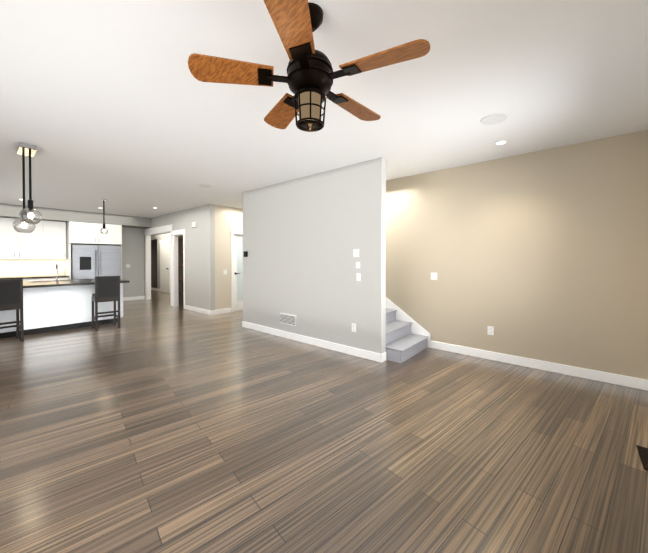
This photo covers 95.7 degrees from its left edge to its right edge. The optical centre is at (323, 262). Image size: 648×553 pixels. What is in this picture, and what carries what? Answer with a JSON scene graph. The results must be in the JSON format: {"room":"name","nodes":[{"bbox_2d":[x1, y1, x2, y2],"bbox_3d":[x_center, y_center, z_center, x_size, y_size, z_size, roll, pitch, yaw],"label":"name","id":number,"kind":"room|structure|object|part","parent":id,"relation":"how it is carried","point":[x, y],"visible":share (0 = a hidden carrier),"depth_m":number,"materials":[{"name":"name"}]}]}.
{"room":"living room","nodes":[
{"label":"living room","id":0,"kind":"room"},
{"bbox_2d":[16,227,143,297],"bbox_3d":[-8.129,-0.077,8.033,0.150,2.740,5.700,1,1,41],"label":"wall","id":1,"kind":"structure","parent":0,"point":[133,249],"depth_m":9.89,"materials":[{"name":"grey paint"}]},
{"bbox_2d":[0,217,43,259],"bbox_3d":[-8.069,-0.606,7.694,0.350,1.064,0.974,1,1,41],"label":"upper cabinet","id":2,"kind":"object","parent":1,"relation":"attached to","point":[14,245],"depth_m":7.63,"materials":[{"name":"white wood"}]},
{"bbox_2d":[0,260,64,276],"bbox_3d":[-8.682,0.156,7.265,0.010,0.450,3.410,1,1,41],"label":"tile backsplash","id":3,"kind":"structure","parent":1,"relation":"attached to","point":[11,268],"depth_m":8.02,"materials":[{"name":"beige tile"}]},
{"bbox_2d":[44,221,67,259],"bbox_3d":[-7.594,-0.613,8.249,0.350,1.064,0.487,1,1,41],"label":"upper cabinet","id":4,"kind":"object","parent":1,"relation":"attached to","point":[46,240],"depth_m":8.14,"materials":[{"name":"white wood"}]},
{"bbox_2d":[68,221,121,244],"bbox_3d":[-6.898,-0.846,8.814,0.670,0.610,1.240,1,1,41],"label":"upper cabinet","id":5,"kind":"object","parent":1,"relation":"attached to","point":[84,233],"depth_m":8.53,"materials":[{"name":"white wood"}]},
{"bbox_2d":[151,240,156,287],"bbox_3d":[-7.548,-0.156,14.830,0.100,2.740,2.550,1,1,41],"label":"wall","id":6,"kind":"structure","parent":0,"point":[153,263],"depth_m":14.06,"materials":[{"name":"grey"}]},
{"bbox_2d":[151,233,169,288],"bbox_3d":[-6.249,-0.123,11.964,7.000,2.740,0.120,1,1,41],"label":"wall","id":7,"kind":"structure","parent":0,"point":[158,238],"depth_m":12.62,"materials":[{"name":"grey paint"}]},
{"bbox_2d":[160,243,169,292],"bbox_3d":[-6.592,0.227,12.090,0.920,2.022,0.125,1,1,41],"label":"hall door","id":8,"kind":"structure","parent":7,"relation":"in","point":[164,267],"depth_m":12.07,"materials":[{"name":"white wood"}]},
{"bbox_2d":[159,240,170,292],"bbox_3d":[-6.556,0.160,12.131,1.140,2.170,0.030,1,1,41],"label":"door frame","id":9,"kind":"structure","parent":7,"relation":"attached to","point":[164,241],"depth_m":12.04,"materials":[{"name":"white wood"}]},
{"bbox_2d":[144,204,214,310],"bbox_3d":[-6.258,-0.103,10.261,9.200,2.740,0.120,1,1,41],"label":"wall","id":10,"kind":"structure","parent":0,"point":[200,265],"depth_m":7.64,"materials":[{"name":"grey paint"}]},
{"bbox_2d":[144,224,172,305],"bbox_3d":[-5.262,0.076,9.412,2.240,2.400,0.210,1,1,41],"label":"trim","id":11,"kind":"structure","parent":10,"relation":"attached to","point":[150,232],"depth_m":10.00,"materials":[{"name":"white wood"}]},
{"bbox_2d":[171,229,184,308],"bbox_3d":[-4.120,0.183,8.418,0.830,2.210,0.150,1,1,41],"label":"trim","id":12,"kind":"structure","parent":10,"relation":"attached to","point":[175,234],"depth_m":8.59,"materials":[{"name":"white wood"}]},
{"bbox_2d":[178,236,182,304],"bbox_3d":[-4.018,-0.091,9.203,0.100,2.740,1.180,1,1,41],"label":"wall","id":13,"kind":"structure","parent":0,"point":[180,276],"depth_m":8.79,"materials":[{"name":"grey paint"}]},
{"bbox_2d":[215,205,242,309],"bbox_3d":[-1.556,-0.086,8.775,0.120,2.740,3.730,1,1,41],"label":"wall","id":14,"kind":"structure","parent":0,"point":[227,218],"depth_m":7.51,"materials":[{"name":"beige paint"}]},
{"bbox_2d":[230,228,242,311],"bbox_3d":[-2.135,0.202,8.077,0.150,2.180,1.050,1,1,41],"label":"door frame","id":15,"kind":"structure","parent":14,"relation":"attached to","point":[233,232],"depth_m":7.68,"materials":[{"name":"white wood"}]},
{"bbox_2d":[234,235,242,310],"bbox_3d":[-2.130,0.273,8.073,0.094,2.022,0.810,1,1,41],"label":"hall door","id":16,"kind":"structure","parent":14,"relation":"in","point":[238,272],"depth_m":7.90,"materials":[{"name":"white wood"}]},
{"bbox_2d":[242,157,385,353],"bbox_3d":[-0.408,-0.043,5.000,3.190,2.740,0.120,1,1,41],"label":"wall","id":17,"kind":"structure","parent":0,"point":[304,237],"depth_m":4.60,"materials":[{"name":"grey paint"}]},
{"bbox_2d":[280,313,295,325],"bbox_3d":[-0.630,0.991,5.114,0.420,0.190,0.012,1,1,41],"label":"air vent","id":18,"kind":"object","parent":17,"relation":"in","point":[288,319],"visible":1,"depth_m":5.10,"materials":[{"name":"white metal"}]},
{"bbox_2d":[352,323,355,331],"bbox_3d":[0.427,0.937,4.211,0.075,0.120,0.009,1,1,41],"label":"outlet","id":19,"kind":"object","parent":17,"relation":"attached to","point":[353,327],"visible":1,"depth_m":4.21,"materials":[{"name":"white plastic"}]},
{"bbox_2d":[353,249,358,256],"bbox_3d":[0.458,-0.133,4.173,0.100,0.110,0.010,1,1,41],"label":"light switch","id":20,"kind":"object","parent":17,"relation":"attached to","point":[355,252],"visible":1,"depth_m":4.17,"materials":[{"name":"white plastic"}]},
{"bbox_2d":[356,273,360,280],"bbox_3d":[0.488,0.207,4.151,0.070,0.110,0.010,1,1,41],"label":"light switch","id":21,"kind":"object","parent":17,"relation":"attached to","point":[358,276],"visible":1,"depth_m":4.15,"materials":[{"name":"white plastic"}]},
{"bbox_2d":[123,287,647,390],"bbox_3d":[-4.017,1.245,7.165,16.650,0.115,9.400,1,1,41],"label":"baseboard","id":22,"kind":"structure","parent":17,"relation":"attached to","point":[621,380],"depth_m":4.03,"materials":[{"name":"white wood"}]},
{"bbox_2d":[0,290,647,552],"bbox_3d":[-4.036,1.352,7.182,17.000,0.100,9.700,1,1,41],"label":"floor","id":23,"kind":"structure","parent":0,"point":[157,422],"depth_m":2.15,"materials":[{"name":"brown wood"}]},
{"bbox_2d":[0,279,23,341],"bbox_3d":[-5.332,0.804,4.890,0.400,1.050,0.400,0,1,37],"label":"bar stool","id":24,"kind":"object","parent":23,"relation":"on","point":[11,294],"visible":1,"depth_m":4.86,"materials":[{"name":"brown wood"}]},
{"bbox_2d":[23,279,39,280],"bbox_3d":[-7.884,0.859,7.713,0.628,0.875,0.569,1,1,41],"label":"base cabinet","id":25,"kind":"object","parent":23,"relation":"on","point":[23,279],"depth_m":7.59,"materials":[{"name":"white wood"}]},
{"bbox_2d":[0,275,67,278],"bbox_3d":[-8.427,0.404,7.050,0.657,0.040,3.410,1,1,41],"label":"countertop","id":26,"kind":"structure","parent":25,"relation":"on","point":[50,276],"depth_m":7.82,"materials":[{"name":"black stone"}]},
{"bbox_2d":[40,279,67,280],"bbox_3d":[-7.515,0.854,8.145,0.628,0.875,0.568,1,1,41],"label":"base cabinet","id":27,"kind":"object","parent":23,"relation":"on","point":[40,279],"depth_m":7.85,"materials":[{"name":"white wood"}]},
{"bbox_2d":[0,283,122,338],"bbox_3d":[-5.651,0.877,5.904,1.134,0.880,2.466,1,1,41],"label":"kitchen island","id":28,"kind":"object","parent":23,"relation":"on","point":[57,304],"depth_m":5.65,"materials":[{"name":"white wood"}]},
{"bbox_2d":[23,279,127,286],"bbox_3d":[-5.557,0.418,5.807,1.440,0.040,2.550,1,1,41],"label":"island countertop","id":29,"kind":"structure","parent":28,"relation":"on","point":[73,282],"depth_m":5.82,"materials":[{"name":"black stone"}]},
{"bbox_2d":[65,243,121,279],"bbox_3d":[-6.850,0.374,8.787,0.799,1.820,1.240,1,1,41],"label":"refrigerator","id":30,"kind":"object","parent":23,"relation":"on","point":[90,261],"depth_m":8.47,"materials":[{"name":"silver metal"}]},
{"bbox_3d":[-7.301,0.379,8.375,0.648,1.820,0.028,1,1,41],"label":"fridge side panel","id":31,"kind":"part","parent":30,"relation":"part of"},
{"bbox_3d":[-6.513,0.368,9.296,0.648,1.820,0.028,1,1,41],"label":"fridge side panel","id":32,"kind":"part","parent":30,"relation":"part of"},
{"bbox_2d":[92,276,119,330],"bbox_3d":[-4.375,0.792,5.887,0.400,1.050,0.400,1,1,44],"label":"bar stool","id":33,"kind":"object","parent":23,"relation":"on","point":[107,288],"visible":1,"depth_m":5.76,"materials":[{"name":"brown wood"}]},
{"bbox_2d":[178,238,182,293],"bbox_3d":[-3.851,0.285,8.702,0.790,2.000,0.570,1,1,41],"label":"pantry shelves","id":34,"kind":"object","parent":23,"relation":"on","point":[182,258],"depth_m":8.74,"materials":[{"name":"brown wood"}]},
{"bbox_2d":[385,308,428,362],"bbox_3d":[0.203,0.335,5.194,2.996,1.980,0.933,1,1,41],"label":"stairs","id":35,"kind":"structure","parent":23,"relation":"on","point":[403,343],"depth_m":4.33,"materials":[{"name":"carpet"}]},
{"bbox_2d":[636,445,647,469],"bbox_3d":[2.256,1.357,2.015,0.120,0.009,0.320,1,1,41],"label":"floor vent","id":36,"kind":"object","parent":23,"relation":"in","point":[643,453],"visible":1,"depth_m":2.06,"materials":[{"name":"black metal"}]},
{"bbox_2d":[0,0,647,217],"bbox_3d":[-4.036,-1.487,7.149,17.000,0.100,9.700,1,1,41],"label":"ceiling","id":37,"kind":"structure","parent":0,"point":[119,107],"depth_m":2.40,"materials":[{"name":"white paint"}]},
{"bbox_2d":[13,142,41,232],"bbox_3d":[-3.628,-0.882,3.585,0.421,1.027,0.205,0,1,32],"label":"dining pendant light","id":38,"kind":"object","parent":37,"relation":"hanging from","point":[25,149],"visible":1,"depth_m":3.55,"materials":[{"name":"silver metal"}]},
{"bbox_2d":[0,203,150,227],"bbox_3d":[-7.765,-1.295,7.806,0.680,0.300,5.550,1,1,41],"label":"beam","id":39,"kind":"structure","parent":37,"relation":"attached to","point":[13,211],"depth_m":8.24,"materials":[{"name":"grey paint"}]},
{"bbox_2d":[100,199,107,233],"bbox_3d":[-4.990,-1.038,6.654,0.150,0.785,0.150,1,1,41],"label":"pendant light","id":40,"kind":"object","parent":37,"relation":"hanging from","point":[103,228],"visible":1,"depth_m":6.64,"materials":[{"name":"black metal"}]},
{"bbox_2d":[198,184,211,187],"bbox_3d":[-2.206,-1.413,5.428,0.238,0.008,0.238,1,1,41],"label":"ceiling speaker","id":41,"kind":"object","parent":37,"relation":"attached to","point":[204,185],"visible":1,"depth_m":5.45,"materials":[{"name":"white plastic"}]},
{"bbox_2d":[188,0,429,131],"bbox_3d":[-0.045,-1.054,1.653,1.210,0.639,1.177,1,1,41],"label":"ceiling fan","id":42,"kind":"object","parent":37,"relation":"hanging from","point":[310,77],"visible":1,"depth_m":1.53,"materials":[{"name":"brown wood"}]},
{"bbox_2d":[480,113,507,124],"bbox_3d":[1.643,-1.383,2.836,0.238,0.008,0.238,1,1,41],"label":"ceiling speaker","id":43,"kind":"object","parent":37,"relation":"attached to","point":[493,119],"visible":1,"depth_m":2.84,"materials":[{"name":"white plastic"}]},
{"bbox_2d":[494,140,506,144],"bbox_3d":[2.059,-1.391,3.415,0.132,0.006,0.132,1,1,41],"label":"recessed light","id":44,"kind":"object","parent":37,"relation":"in","point":[501,142],"visible":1,"depth_m":3.40,"materials":[{"name":"white"}]},
{"bbox_2d":[386,130,647,379],"bbox_3d":[1.390,-0.041,4.903,5.810,2.740,0.150,1,1,41],"label":"wall","id":45,"kind":"structure","parent":0,"point":[542,255],"depth_m":3.71,"materials":[{"name":"beige paint"}]},
{"bbox_2d":[386,297,429,347],"bbox_3d":[0.514,0.221,5.548,3.005,2.200,0.011,1,1,41],"label":"trim","id":46,"kind":"structure","parent":45,"relation":"attached to","point":[416,327],"depth_m":4.80,"materials":[{"name":"white wood"}]},
{"bbox_2d":[431,273,436,279],"bbox_3d":[1.699,0.213,4.536,0.100,0.110,0.010,1,1,41],"label":"light switch","id":47,"kind":"object","parent":45,"relation":"attached to","point":[433,276],"visible":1,"depth_m":4.53,"materials":[{"name":"white plastic"}]},
{"bbox_2d":[487,326,493,334],"bbox_3d":[2.292,0.939,4.038,0.075,0.120,0.009,1,1,41],"label":"outlet","id":48,"kind":"object","parent":45,"relation":"attached to","point":[490,330],"visible":1,"depth_m":4.04,"materials":[{"name":"white plastic"}]}
]}

